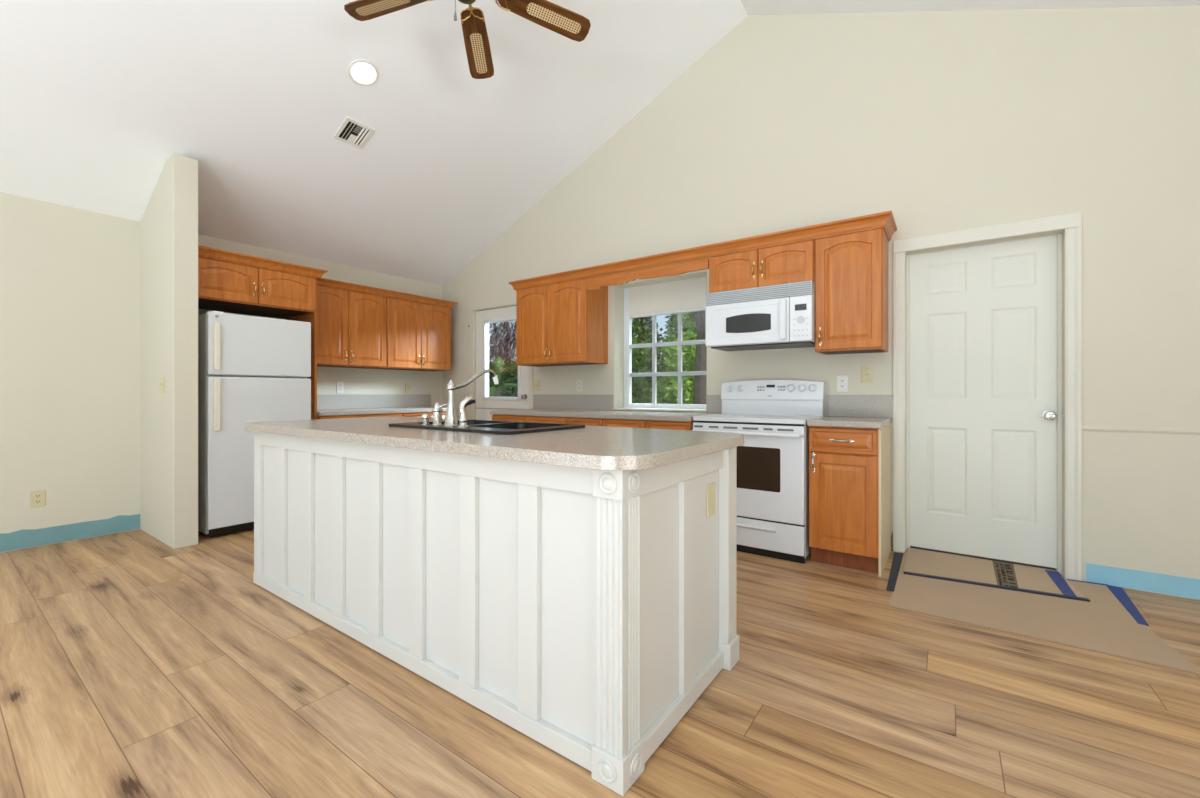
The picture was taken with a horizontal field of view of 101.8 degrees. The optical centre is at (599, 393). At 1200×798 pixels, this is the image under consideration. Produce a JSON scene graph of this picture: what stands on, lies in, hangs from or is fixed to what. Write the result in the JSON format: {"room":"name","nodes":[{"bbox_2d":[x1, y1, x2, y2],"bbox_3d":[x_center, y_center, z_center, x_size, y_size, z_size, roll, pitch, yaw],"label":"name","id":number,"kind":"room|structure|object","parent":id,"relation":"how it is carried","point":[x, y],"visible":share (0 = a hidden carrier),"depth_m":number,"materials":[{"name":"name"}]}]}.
{"room":"kitchen","nodes":[
{"label":"kitchen","id":0,"kind":"room"},
{"bbox_2d":[140,153,197,548],"bbox_3d":[-3.259,-0.291,3.677,0.865,2.742,0.137,0,0,35],"label":"wall partition","id":1,"kind":"structure","parent":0,"point":[169,221],"depth_m":3.46,"materials":[{"name":"beige paint"}]},
{"bbox_2d":[159,377,164,392],"bbox_3d":[-3.157,-0.058,3.510,0.118,0.118,0.016,0,0,35],"label":"light switch","id":2,"kind":"object","parent":1,"relation":"attached to","point":[161,379],"visible":1,"depth_m":3.50,"materials":[{"name":"beige plastic"}]},
{"bbox_2d":[0,192,442,552],"bbox_3d":[-4.090,-0.160,3.427,0.200,2.480,7.335,0,0,35],"label":"wall","id":3,"kind":"structure","parent":0,"point":[70,276],"depth_m":3.59,"materials":[{"name":"beige paint"}]},
{"bbox_2d":[30,490,45,507],"bbox_3d":[-3.957,0.745,3.433,0.009,0.117,0.072,0,0,35],"label":"electrical outlet","id":4,"kind":"object","parent":3,"relation":"attached to","point":[37,498],"visible":1,"depth_m":3.43,"materials":[{"name":"beige plastic"}]},
{"bbox_2d":[0,514,139,551],"bbox_3d":[-4.704,1.010,2.391,0.004,0.132,3.635,0,0,35],"label":"baseboard","id":5,"kind":"structure","parent":3,"relation":"attached to","point":[25,538],"depth_m":3.54,"materials":[{"name":"blue paint"}]},
{"bbox_2d":[198,257,315,318],"bbox_3d":[-3.033,-0.877,4.158,0.672,0.316,0.896,0,0,35],"label":"upper cabinet","id":6,"kind":"object","parent":3,"relation":"attached to","point":[223,286],"visible":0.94,"depth_m":4.00,"materials":[{"name":"brown wood"}]},
{"bbox_2d":[198,245,457,307],"bbox_3d":[-2.524,-1.062,4.856,0.690,0.073,2.628,0,0,35],"label":"crown molding","id":7,"kind":"structure","parent":6,"relation":"attached to","point":[206,252],"depth_m":4.26,"materials":[{"name":"brown wood"}]},
{"bbox_2d":[337,382,343,392],"bbox_3d":[-2.739,-0.060,5.144,0.009,0.117,0.072,0,0,35],"label":"electrical outlet","id":8,"kind":"object","parent":3,"relation":"attached to","point":[340,385],"visible":1,"depth_m":5.14,"materials":[{"name":"white plastic"}]},
{"bbox_2d":[317,285,385,368],"bbox_3d":[-2.640,-0.652,4.964,0.377,0.766,0.826,0,0,35],"label":"upper cabinet","id":9,"kind":"object","parent":3,"relation":"attached to","point":[351,325],"visible":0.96,"depth_m":4.90,"materials":[{"name":"brown wood"}]},
{"bbox_2d":[317,394,430,409],"bbox_3d":[-2.561,0.091,5.384,0.019,0.154,1.602,0,0,35],"label":"backsplash","id":10,"kind":"structure","parent":3,"relation":"attached to","point":[324,401],"depth_m":5.41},
{"bbox_2d":[405,383,410,392],"bbox_3d":[-2.275,-0.060,5.789,0.016,0.117,0.075,0,0,35],"label":"light switch","id":11,"kind":"object","parent":3,"relation":"attached to","point":[407,385],"visible":1,"depth_m":5.78,"materials":[{"name":"beige plastic"}]},
{"bbox_2d":[374,297,450,370],"bbox_3d":[-2.160,-0.652,5.638,0.377,0.766,0.826,0,0,35],"label":"upper cabinet","id":12,"kind":"object","parent":3,"relation":"attached to","point":[418,335],"visible":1,"depth_m":5.52,"materials":[{"name":"brown wood"}]},
{"bbox_2d":[0,529,1199,797],"bbox_3d":[-0.821,1.140,1.098,8.228,0.120,7.335,0,0,35],"label":"floor","id":13,"kind":"structure","parent":0,"point":[133,664],"depth_m":1.69,"materials":[{"name":"brown wood"}]},
{"bbox_2d":[198,311,310,536],"bbox_3d":[-2.956,0.235,4.069,0.783,1.690,0.712,0,0,35],"label":"refrigerator","id":14,"kind":"object","parent":13,"relation":"on","point":[251,368],"visible":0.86,"depth_m":3.71,"materials":[{"name":"white metal"}]},
{"bbox_2d":[285,278,316,419],"bbox_3d":[-2.796,0.022,4.554,0.600,2.115,0.020,0,0,35],"label":"end panel","id":15,"kind":"object","parent":13,"relation":"on","point":[312,318],"visible":0.14,"depth_m":4.38,"materials":[{"name":"brown wood"}]},
{"bbox_2d":[317,413,401,418],"bbox_3d":[-2.521,0.644,4.882,0.667,0.872,0.826,0,0,35],"label":"base cabinet","id":16,"kind":"object","parent":13,"relation":"on","point":[393,414],"visible":0.05,"depth_m":4.67,"materials":[{"name":"brown wood"}]},
{"bbox_2d":[317,407,446,415],"bbox_3d":[-2.357,0.188,5.135,0.639,0.040,1.432,0,0,35],"label":"countertop","id":17,"kind":"structure","parent":16,"relation":"on","point":[361,411],"depth_m":4.92,"materials":[{"name":"grey laminate"}]},
{"bbox_2d":[402,412,445,418],"bbox_3d":[-2.111,0.644,5.457,0.667,0.872,0.580,0,0,35],"label":"base cabinet","id":18,"kind":"object","parent":13,"relation":"on","point":[420,413],"visible":0.06,"depth_m":5.20,"materials":[{"name":"brown wood"}]},
{"bbox_2d":[253,431,738,795],"bbox_3d":[-0.719,0.642,2.370,2.552,0.873,0.847,0,0,35],"label":"kitchen island","id":19,"kind":"object","parent":13,"relation":"on","point":[585,612],"visible":0.95,"depth_m":1.66,"materials":[{"name":"white paint"}]},
{"bbox_2d":[245,416,743,469],"bbox_3d":[-0.705,0.185,2.378,2.603,0.038,0.955,0,0,35],"label":"island countertop","id":20,"kind":"structure","parent":19,"relation":"on","point":[589,447],"depth_m":1.75,"materials":[{"name":"grey laminate"}]},
{"bbox_2d":[443,369,498,426],"bbox_3d":[-0.610,0.017,2.325,0.068,0.272,0.307,0,0,35],"label":"kitchen faucet","id":21,"kind":"object","parent":20,"relation":"on","point":[451,420],"visible":0.99,"depth_m":2.22,"materials":[{"name":"silver metal"}]},
{"bbox_2d":[388,403,584,434],"bbox_3d":[-0.564,0.201,2.397,0.870,0.314,0.526,0,0,35],"label":"sink","id":22,"kind":"object","parent":20,"relation":"in","point":[476,426],"depth_m":2.29,"materials":[{"name":"black metal"}]},
{"bbox_2d":[457,397,475,427],"bbox_3d":[-0.600,0.084,2.178,0.052,0.137,0.078,0,0,35],"label":"sprayer","id":23,"kind":"object","parent":22,"relation":"on","point":[465,402],"visible":1,"depth_m":2.16,"materials":[{"name":"silver metal"}]},
{"bbox_2d":[706,483,714,516],"bbox_3d":[0.421,0.405,1.852,0.007,0.120,0.075,0,0,35],"label":"outlet plate","id":24,"kind":"object","parent":19,"relation":"attached to","point":[710,487],"depth_m":1.84,"materials":[{"name":"beige plastic"}]},
{"bbox_2d":[492,414,565,423],"bbox_3d":[-0.498,0.644,4.734,0.925,0.872,0.634,0,0,35],"label":"base cabinet","id":25,"kind":"object","parent":13,"relation":"on","point":[543,419],"visible":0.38,"depth_m":4.45,"materials":[{"name":"brown wood"}]},
{"bbox_2d":[489,409,721,421],"bbox_3d":[-0.028,0.188,4.397,2.132,0.040,0.639,0,0,35],"label":"countertop","id":26,"kind":"structure","parent":25,"relation":"on","point":[603,414],"depth_m":4.09,"materials":[{"name":"grey laminate"}]},
{"bbox_2d":[566,417,645,427],"bbox_3d":[0.202,0.644,4.236,0.790,0.872,0.634,0,0,35],"label":"base cabinet","id":27,"kind":"object","parent":13,"relation":"on","point":[569,420],"visible":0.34,"depth_m":3.95,"materials":[{"name":"brown wood"}]},
{"bbox_2d":[645,420,693,429],"bbox_3d":[0.682,0.644,3.893,0.385,0.872,0.634,0,0,35],"label":"base cabinet","id":28,"kind":"object","parent":13,"relation":"on","point":[652,424],"visible":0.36,"depth_m":3.63,"materials":[{"name":"brown wood"}]},
{"bbox_2d":[692,380,824,563],"bbox_3d":[1.138,0.488,3.513,0.768,1.180,0.687,0,0,35],"label":"electric range","id":29,"kind":"object","parent":13,"relation":"on","point":[772,416],"visible":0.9,"depth_m":3.23,"materials":[{"name":"white metal"}]},
{"bbox_2d":[693,414,821,423],"bbox_3d":[1.132,0.182,3.505,0.768,0.028,0.548,0,0,35],"label":"cooktop","id":30,"kind":"object","parent":29,"relation":"in","point":[715,418],"depth_m":3.36,"materials":[{"name":"white ceramic"}]},
{"bbox_2d":[805,424,810,557],"bbox_3d":[1.163,0.623,3.549,0.756,0.855,0.580,0,0,35],"label":"panel","id":31,"kind":"object","parent":29,"relation":"in","point":[807,549],"depth_m":3.14,"materials":[{"name":"white metal"}]},
{"bbox_2d":[809,423,890,576],"bbox_3d":[1.645,0.644,3.200,0.399,0.872,0.647,0,0,35],"label":"base cabinet","id":32,"kind":"object","parent":13,"relation":"on","point":[850,468],"visible":0.99,"depth_m":2.97,"materials":[{"name":"brown wood"}]},
{"bbox_2d":[807,416,891,428],"bbox_3d":[1.649,0.188,3.202,0.406,0.040,0.639,0,0,35],"label":"countertop","id":33,"kind":"structure","parent":32,"relation":"on","point":[828,421],"depth_m":2.99,"materials":[{"name":"grey laminate"}]},
{"bbox_2d":[886,552,1199,673],"bbox_3d":[2.163,1.076,2.599,1.092,0.005,1.017,0,0,35],"label":"board","id":34,"kind":"object","parent":13,"relation":"on","point":[1102,624],"depth_m":2.39,"materials":[{"name":"brown cardboard"}]},
{"bbox_2d":[904,548,1089,601],"bbox_3d":[2.298,1.071,2.902,0.820,0.010,0.574,0,0,35],"label":"board","id":35,"kind":"object","parent":34,"relation":"on","point":[920,561],"depth_m":2.89,"materials":[{"name":"brown"}]},
{"bbox_2d":[996,563,1016,587],"bbox_3d":[2.384,1.067,2.867,0.080,0.001,0.446,0,0,35],"label":"print","id":36,"kind":"object","parent":35,"relation":"on","point":[1006,574],"depth_m":2.85,"materials":[{"name":"black"}]},
{"bbox_2d":[0,0,1199,285],"bbox_3d":[-0.821,-2.257,1.098,8.228,1.965,7.335,0,0,35],"label":"ceiling","id":37,"kind":"structure","parent":0,"point":[96,96],"depth_m":3.54,"materials":[{"name":"white paint"}]},
{"bbox_2d":[333,117,375,148],"bbox_3d":[-1.890,-1.999,3.759,0.209,0.096,0.224,0,0,35],"label":"ceiling vent","id":38,"kind":"object","parent":37,"relation":"in","point":[352,132],"visible":1,"depth_m":3.75,"materials":[{"name":"white plastic"}]},
{"bbox_2d":[348,59,378,85],"bbox_3d":[-1.622,-2.196,3.348,0.182,0.083,0.196,0,0,40],"label":"recessed light","id":39,"kind":"object","parent":37,"relation":"in","point":[361,72],"visible":1,"depth_m":3.34,"materials":[{"name":"white plastic"}]},
{"bbox_2d":[344,0,590,78],"bbox_3d":[-0.675,-2.319,2.376,1.265,0.954,1.240,0,0,35],"label":"ceiling fan","id":40,"kind":"object","parent":37,"relation":"hanging from","point":[574,26],"visible":1,"depth_m":2.60,"materials":[{"name":"brown metal"}]},
{"bbox_2d":[443,6,1199,599],"bbox_3d":[1.249,-1.004,4.003,8.228,4.169,0.200,0,0,35],"label":"wall","id":41,"kind":"structure","parent":0,"point":[940,121],"depth_m":3.16,"materials":[{"name":"beige paint"}]},
{"bbox_2d":[469,299,532,419],"bbox_3d":[-1.130,0.015,5.613,1.045,2.130,0.118,0,0,35],"label":"door","id":42,"kind":"structure","parent":41,"relation":"in","point":[481,316],"depth_m":5.77,"materials":[{"name":"white paint"}]},
{"bbox_2d":[533,380,539,390],"bbox_3d":[-0.695,-0.082,5.255,0.116,0.117,0.016,0,0,35],"label":"light switch","id":43,"kind":"object","parent":41,"relation":"attached to","point":[536,383],"visible":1,"depth_m":5.25,"materials":[{"name":"beige plastic"}]},
{"bbox_2d":[516,278,607,366],"bbox_3d":[-0.400,-0.668,4.823,0.902,0.774,0.377,0,0,35],"label":"upper cabinet","id":44,"kind":"object","parent":41,"relation":"attached to","point":[565,323],"visible":0.99,"depth_m":4.64,"materials":[{"name":"brown wood"}]},
{"bbox_2d":[587,258,708,289],"bbox_3d":[0.361,-0.985,4.102,1.169,0.114,0.020,0,0,35],"label":"window valance","id":45,"kind":"object","parent":44,"relation":"attached to","point":[594,283],"visible":1,"depth_m":4.06,"materials":[{"name":"brown wood"}]},
{"bbox_2d":[508,211,896,290],"bbox_3d":[0.549,-1.084,4.136,3.348,0.082,0.393,0,0,35],"label":"crown molding","id":46,"kind":"structure","parent":44,"relation":"attached to","point":[885,220],"depth_m":3.62,"materials":[{"name":"brown wood"}]},
{"bbox_2d":[533,394,613,410],"bbox_3d":[-0.293,0.091,4.966,1.038,0.154,0.019,0,0,35],"label":"backsplash","id":47,"kind":"structure","parent":41,"relation":"attached to","point":[540,401],"depth_m":4.93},
{"bbox_2d":[577,380,581,390],"bbox_3d":[-0.208,-0.075,4.912,0.072,0.117,0.009,0,0,35],"label":"electrical outlet","id":48,"kind":"object","parent":41,"relation":"attached to","point":[579,382],"visible":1,"depth_m":4.91,"materials":[{"name":"beige plastic"}]},
{"bbox_2d":[613,276,706,411],"bbox_3d":[0.576,-0.435,4.479,0.940,1.189,0.235,0,0,35],"label":"window","id":49,"kind":"structure","parent":41,"relation":"in","point":[678,297],"depth_m":4.56,"materials":[{"name":"white paint"}]},
{"bbox_2d":[706,395,721,412],"bbox_3d":[0.962,0.091,4.072,0.150,0.154,0.019,0,0,35],"label":"backsplash","id":50,"kind":"structure","parent":41,"relation":"attached to","point":[713,402],"depth_m":4.07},
{"bbox_2d":[709,239,814,292],"bbox_3d":[1.233,-0.906,3.659,0.762,0.298,0.377,0,0,35],"label":"upper cabinet","id":51,"kind":"object","parent":41,"relation":"attached to","point":[793,262],"visible":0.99,"depth_m":3.51,"materials":[{"name":"brown wood"}]},
{"bbox_2d":[705,280,814,351],"bbox_3d":[1.216,-0.548,3.632,0.759,0.417,0.438,0,0,35],"label":"microwave","id":52,"kind":"object","parent":51,"relation":"attached to","point":[780,316],"visible":0.98,"depth_m":3.46,"materials":[{"name":"white plastic"}]},
{"bbox_2d":[837,375,847,391],"bbox_3d":[1.748,-0.068,3.519,0.072,0.117,0.009,0,0,35],"label":"electrical outlet","id":53,"kind":"object","parent":41,"relation":"attached to","point":[842,381],"visible":1,"depth_m":3.52,"materials":[{"name":"white plastic"}]},
{"bbox_2d":[815,228,887,354],"bbox_3d":[1.710,-0.668,3.319,0.405,0.774,0.377,0,0,35],"label":"upper cabinet","id":54,"kind":"object","parent":41,"relation":"attached to","point":[851,269],"visible":0.99,"depth_m":3.19,"materials":[{"name":"brown wood"}]},
{"bbox_2d":[828,395,892,417],"bbox_3d":[1.835,0.091,3.450,0.410,0.154,0.019,0,0,35],"label":"backsplash","id":55,"kind":"structure","parent":41,"relation":"attached to","point":[838,405],"depth_m":3.43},
{"bbox_2d":[861,365,872,382],"bbox_3d":[1.876,-0.132,3.426,0.076,0.122,0.010,0,0,35],"label":"wall jack","id":56,"kind":"object","parent":41,"relation":"attached to","point":[866,371],"visible":1,"depth_m":3.42,"materials":[{"name":"beige plastic"}]},
{"bbox_2d":[891,531,892,550],"bbox_3d":[2.001,1.012,3.337,0.014,0.135,0.012,0,0,35],"label":"trim","id":57,"kind":"structure","parent":41,"relation":"attached to","point":[892,531],"depth_m":3.33,"materials":[{"name":"white wood"}]},
{"bbox_2d":[893,211,1081,580],"bbox_3d":[2.428,0.021,3.129,0.928,2.119,0.185,0,0,35],"label":"door","id":58,"kind":"structure","parent":41,"relation":"in","point":[985,412],"depth_m":3.11,"materials":[{"name":"white paint"}]},
{"bbox_2d":[1082,425,1199,434],"bbox_3d":[3.567,0.202,2.223,1.986,0.033,0.010,0,0,35],"label":"trim","id":59,"kind":"structure","parent":41,"relation":"attached to","point":[1159,430],"depth_m":2.65,"materials":[{"name":"beige paint"}]},
{"bbox_2d":[1086,563,1199,599],"bbox_3d":[3.578,1.024,2.219,1.963,0.105,0.004,0,0,35],"label":"baseboard","id":60,"kind":"structure","parent":41,"relation":"attached to","point":[1186,587],"depth_m":2.65,"materials":[{"name":"blue paint"}]},
{"label":"outside","id":61,"kind":"structure","parent":0,"visible":0},
{"bbox_3d":[6.112,1.305,25.811,60.000,0.150,40.865,0,0,35],"label":"ground","id":62,"kind":"structure","parent":61,"visible":0},
{"bbox_2d":[489,320,515,382],"bbox_3d":[-3.034,-0.849,15.906,2.578,4.197,1.398,0,0,35],"label":"tree","id":63,"kind":"object","parent":62,"relation":"on","point":[504,347],"visible":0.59,"depth_m":15.67,"materials":[{"name":"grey plant"}]},
{"bbox_2d":[489,356,517,396],"bbox_3d":[-2.422,0.163,11.595,2.102,2.161,2.192,0,0,35],"label":"shrub","id":64,"kind":"object","parent":62,"relation":"on","point":[495,388],"visible":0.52,"depth_m":11.44,"materials":[{"name":"green plant"}]},
{"bbox_2d":[489,360,517,396],"bbox_3d":[-2.707,0.129,14.087,1.500,2.227,1.277,0,0,35],"label":"shrub","id":65,"kind":"object","parent":62,"relation":"on","point":[514,391],"visible":0.19,"depth_m":13.89,"materials":[{"name":"green plant"}]},
{"bbox_2d":[632,333,651,403],"bbox_3d":[0.574,0.001,10.150,1.217,2.632,1.197,0,0,5],"label":"shrub","id":66,"kind":"object","parent":62,"relation":"on","point":[639,397],"visible":0.23,"depth_m":10.02,"materials":[{"name":"green plant"}]},
{"bbox_2d":[632,318,663,402],"bbox_3d":[0.881,-0.359,12.868,1.830,3.205,1.914,0,0,35],"label":"tree","id":67,"kind":"object","parent":62,"relation":"on","point":[647,337],"visible":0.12,"depth_m":12.54,"materials":[{"name":"green plant"}]},
{"bbox_2d":[632,316,663,392],"bbox_3d":[1.310,-0.892,16.239,2.227,4.272,2.132,0,0,35],"label":"tree","id":68,"kind":"object","parent":62,"relation":"on","point":[648,320],"visible":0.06,"depth_m":15.99,"materials":[{"name":"green plant"}]},
{"bbox_2d":[663,314,684,399],"bbox_3d":[2.946,-1.590,15.081,2.176,5.667,2.214,0,0,35],"label":"tree","id":69,"kind":"object","parent":62,"relation":"on","point":[668,316],"visible":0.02,"depth_m":15.10,"materials":[{"name":"green plant"}]},
{"bbox_2d":[657,312,696,399],"bbox_3d":[2.249,-0.646,11.902,1.897,3.779,1.889,0,0,-15],"label":"tree","id":70,"kind":"object","parent":62,"relation":"on","point":[688,321],"visible":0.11,"depth_m":11.70,"materials":[{"name":"green plant"}]},
{"bbox_2d":[648,328,706,403],"bbox_3d":[1.596,0.050,9.379,1.414,2.589,1.427,0,0,35],"label":"shrub","id":71,"kind":"object","parent":62,"relation":"on","point":[665,391],"visible":0.19,"depth_m":9.21,"materials":[{"name":"green plant"}]},
{"bbox_2d":[692,311,706,403],"bbox_3d":[1.628,-0.897,7.710,1.700,4.279,1.411,0,0,35],"label":"tree","id":72,"kind":"object","parent":62,"relation":"on","point":[700,381],"visible":0.02,"depth_m":7.62,"materials":[{"name":"green plant"}]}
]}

